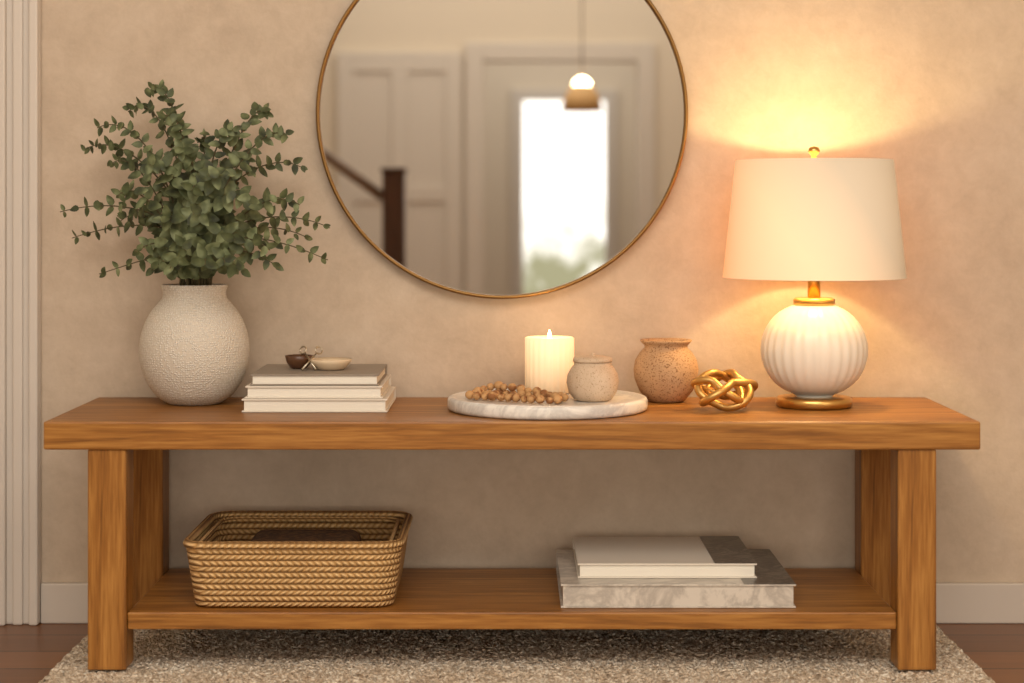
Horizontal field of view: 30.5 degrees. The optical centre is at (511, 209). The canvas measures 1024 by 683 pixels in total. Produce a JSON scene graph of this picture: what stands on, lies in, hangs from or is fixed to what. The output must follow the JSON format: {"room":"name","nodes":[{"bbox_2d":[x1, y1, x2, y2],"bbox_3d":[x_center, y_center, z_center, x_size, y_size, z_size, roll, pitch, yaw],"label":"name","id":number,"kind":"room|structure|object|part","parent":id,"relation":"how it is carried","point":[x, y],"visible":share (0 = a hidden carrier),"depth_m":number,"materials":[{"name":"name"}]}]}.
{"room":"entryway","nodes":[
{"label":"entryway","id":0,"kind":"room"},
{"bbox_2d":[0,622,1023,682],"bbox_3d":[0.000,0.825,-1.800,4.800,0.050,11.120,0,0,0],"label":"floor","id":1,"kind":"structure","parent":0,"point":[28,653],"depth_m":3.44,"materials":[{"name":"brown wood"}]},
{"bbox_2d":[38,625,994,682],"bbox_3d":[0.009,0.794,2.326,1.615,0.011,2.572,0,0,0],"label":"area rug","id":2,"kind":"object","parent":1,"relation":"on","point":[159,655],"visible":0.82,"depth_m":3.31,"materials":[{"name":"carpet"}]},
{"bbox_2d":[44,397,979,669],"bbox_3d":[0.000,0.574,3.410,1.600,0.426,0.420,0,0,0],"label":"console table","id":3,"kind":"object","parent":2,"relation":"on","point":[128,441],"visible":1,"depth_m":3.21,"materials":[{"name":"brown wood"}]},
{"bbox_3d":[-0.693,0.598,3.239,0.066,0.378,0.066,0,0,0],"label":"leg","id":4,"kind":"part","parent":3,"relation":"part of","materials":[{"name":"brown wood"}]},
{"bbox_3d":[-0.693,0.598,3.577,0.066,0.378,0.066,0,0,0],"label":"leg","id":5,"kind":"part","parent":3,"relation":"part of","materials":[{"name":"brown wood"}]},
{"bbox_2d":[139,283,249,405],"bbox_3d":[-0.593,0.250,3.500,0.204,0.222,0.204,0,0,0],"label":"ceramic vase","id":6,"kind":"object","parent":3,"relation":"on","point":[194,349],"visible":0.98,"depth_m":3.43,"materials":[{"name":"white ceramic"}]},
{"bbox_2d":[60,79,330,285],"bbox_3d":[-0.586,0.038,3.449,0.502,0.568,0.286,0,0,-3],"label":"eucalyptus branches","id":7,"kind":"object","parent":6,"relation":"in","point":[197,233],"visible":0.99,"depth_m":3.45,"materials":[{"name":"green plant"}]},
{"bbox_2d":[183,511,412,606],"bbox_3d":[-0.380,0.630,3.400,0.388,0.117,0.350,0,0,0],"label":"wicker basket","id":8,"kind":"object","parent":3,"relation":"on","point":[236,558],"visible":1,"depth_m":3.24,"materials":[{"name":"wicker"}]},
{"bbox_2d":[250,529,360,541],"bbox_3d":[-0.380,0.637,3.405,0.200,0.084,0.210,0,0,0],"label":"folded throw","id":9,"kind":"object","parent":8,"relation":"on","point":[267,535],"depth_m":3.43,"materials":[{"name":"fabric"}]},
{"bbox_2d":[242,364,395,412],"bbox_3d":[-0.352,0.327,3.460,0.260,0.067,0.240,0,0,0],"label":"book stack","id":10,"kind":"object","parent":3,"relation":"on","point":[274,388],"visible":0.99,"depth_m":3.35,"materials":[{"name":"beige paper"}]},
{"bbox_2d":[285,354,312,368],"bbox_3d":[-0.394,0.281,3.470,0.052,0.024,0.052,0,0,0],"label":"bowl","id":11,"kind":"object","parent":10,"relation":"on","point":[295,361],"visible":0.91,"depth_m":3.45,"materials":[{"name":"brown wood"}]},
{"bbox_2d":[299,346,322,370],"bbox_3d":[-0.371,0.272,3.438,0.043,0.042,0.046,0,0,0],"label":"scissors","id":12,"kind":"object","parent":10,"relation":"on","point":[316,347],"visible":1,"depth_m":3.44,"materials":[{"name":"silver metal"}]},
{"bbox_2d":[310,357,351,369],"bbox_3d":[-0.334,0.283,3.450,0.079,0.020,0.079,0,0,0],"label":"dish","id":13,"kind":"object","parent":10,"relation":"on","point":[321,363],"visible":1,"depth_m":3.42,"materials":[{"name":"beige ceramic"}]},
{"bbox_2d":[127,568,895,628],"bbox_3d":[0.000,0.704,3.412,1.319,0.030,0.396,0,0,0],"label":"shelf","id":14,"kind":"object","parent":3,"relation":"attached to","point":[426,598],"depth_m":3.23,"materials":[{"name":"brown wood"}]},
{"bbox_2d":[448,388,647,419],"bbox_3d":[0.064,0.349,3.395,0.362,0.024,0.362,0,0,0],"label":"marble tray","id":15,"kind":"object","parent":3,"relation":"on","point":[623,403],"visible":0.76,"depth_m":3.26,"materials":[{"name":"white stone"}]},
{"bbox_2d":[465,381,568,403],"bbox_3d":[0.013,0.326,3.352,0.198,0.029,0.087,0,0,31],"label":"bead garland","id":16,"kind":"object","parent":15,"relation":"on","point":[500,392],"visible":1,"depth_m":3.35},
{"bbox_2d":[525,329,573,393],"bbox_3d":[0.070,0.282,3.505,0.092,0.118,0.092,0,0,0],"label":"pillar candle","id":17,"kind":"object","parent":15,"relation":"on","point":[548,358],"visible":0.83,"depth_m":3.47,"materials":[{"name":"beige wax"}]},
{"bbox_2d":[567,353,618,401],"bbox_3d":[0.144,0.298,3.355,0.094,0.086,0.094,0,0,0],"label":"lidded jar","id":18,"kind":"object","parent":15,"relation":"on","point":[591,378],"visible":1,"depth_m":3.32,"materials":[{"name":"beige ceramic"}]},
{"bbox_3d":[0.144,0.263,3.355,0.071,0.016,0.071,0,0,0],"label":"jar lid","id":19,"kind":"part","parent":18,"relation":"part of","materials":[{"name":"beige ceramic"}]},
{"bbox_2d":[634,338,698,402],"bbox_3d":[0.290,0.303,3.535,0.122,0.116,0.122,0,0,0],"label":"vase","id":20,"kind":"object","parent":3,"relation":"on","point":[665,369],"visible":1,"depth_m":3.49,"materials":[{"name":"beige ceramic"}]},
{"bbox_2d":[556,536,795,607],"bbox_3d":[0.288,0.654,3.412,0.407,0.069,0.336,0,0,0],"label":"book stack","id":21,"kind":"object","parent":3,"relation":"on","point":[701,571],"visible":1,"depth_m":3.30,"materials":[{"name":"beige paper"}]},
{"bbox_3d":[0.394,0.621,3.430,0.074,0.001,0.270,0,0,0],"label":"panel","id":22,"kind":"part","parent":21,"relation":"part of","materials":[{"name":"grey paper"}]},
{"bbox_3d":[0.447,0.647,3.412,0.090,0.001,0.336,0,0,0],"label":"panel","id":23,"kind":"part","parent":21,"relation":"part of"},
{"bbox_2d":[691,369,757,411],"bbox_3d":[0.385,0.324,3.379,0.125,0.072,0.120,0,0,0],"label":"knot sculpture","id":24,"kind":"object","parent":3,"relation":"on","point":[708,395],"visible":1,"depth_m":3.36,"materials":[{"name":"gold metal"}]},
{"bbox_2d":[723,146,906,409],"bbox_3d":[0.555,0.122,3.445,0.334,0.478,0.334,0,0,0],"label":"table lamp","id":25,"kind":"object","parent":3,"relation":"on","point":[813,220],"visible":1,"depth_m":3.34,"materials":[{"name":"white ceramic"}]},
{"bbox_3d":[0.555,0.033,3.445,0.024,0.257,0.024,0,0,0],"label":"stem","id":26,"kind":"part","parent":25,"relation":"part of","materials":[{"name":"gold metal"}]},
{"bbox_3d":[0.555,0.016,3.445,0.334,0.216,0.334,0,0,0],"label":"lamp shade","id":27,"kind":"part","parent":25,"relation":"part of","materials":[{"name":"fabric"}]},
{"bbox_3d":[0.693,0.598,3.577,0.066,0.378,0.066,0,0,0],"label":"leg","id":28,"kind":"part","parent":3,"relation":"part of","materials":[{"name":"brown wood"}]},
{"bbox_3d":[0.693,0.598,3.239,0.066,0.378,0.066,0,0,0],"label":"leg","id":29,"kind":"part","parent":3,"relation":"part of","materials":[{"name":"brown wood"}]},
{"bbox_2d":[41,0,1023,582],"bbox_3d":[0.000,-0.550,3.700,4.800,2.700,0.120,0,0,0],"label":"wall","id":30,"kind":"structure","parent":0,"point":[935,88],"depth_m":3.64,"materials":[{"name":"paint"}]},
{"bbox_2d":[0,0,40,625],"bbox_3d":[-0.978,-0.350,3.622,0.130,2.300,0.036,0,0,0],"label":"trim","id":31,"kind":"structure","parent":30,"relation":"attached to","point":[20,20],"depth_m":3.61,"materials":[{"name":"beige paint"}]},
{"bbox_2d":[316,0,687,298],"bbox_3d":[-0.019,-0.187,3.624,0.717,0.717,0.029,0,0,0],"label":"round mirror","id":32,"kind":"object","parent":30,"relation":"attached to","point":[491,149],"visible":1,"depth_m":3.62,"materials":[{"name":"gold metal"}]},
{"bbox_2d":[41,582,1023,623],"bbox_3d":[0.744,0.761,3.632,3.312,0.078,0.016,0,0,0],"label":"baseboard","id":33,"kind":"structure","parent":30,"relation":"attached to","point":[61,602],"depth_m":3.62,"materials":[{"name":"beige paint"}]}
]}

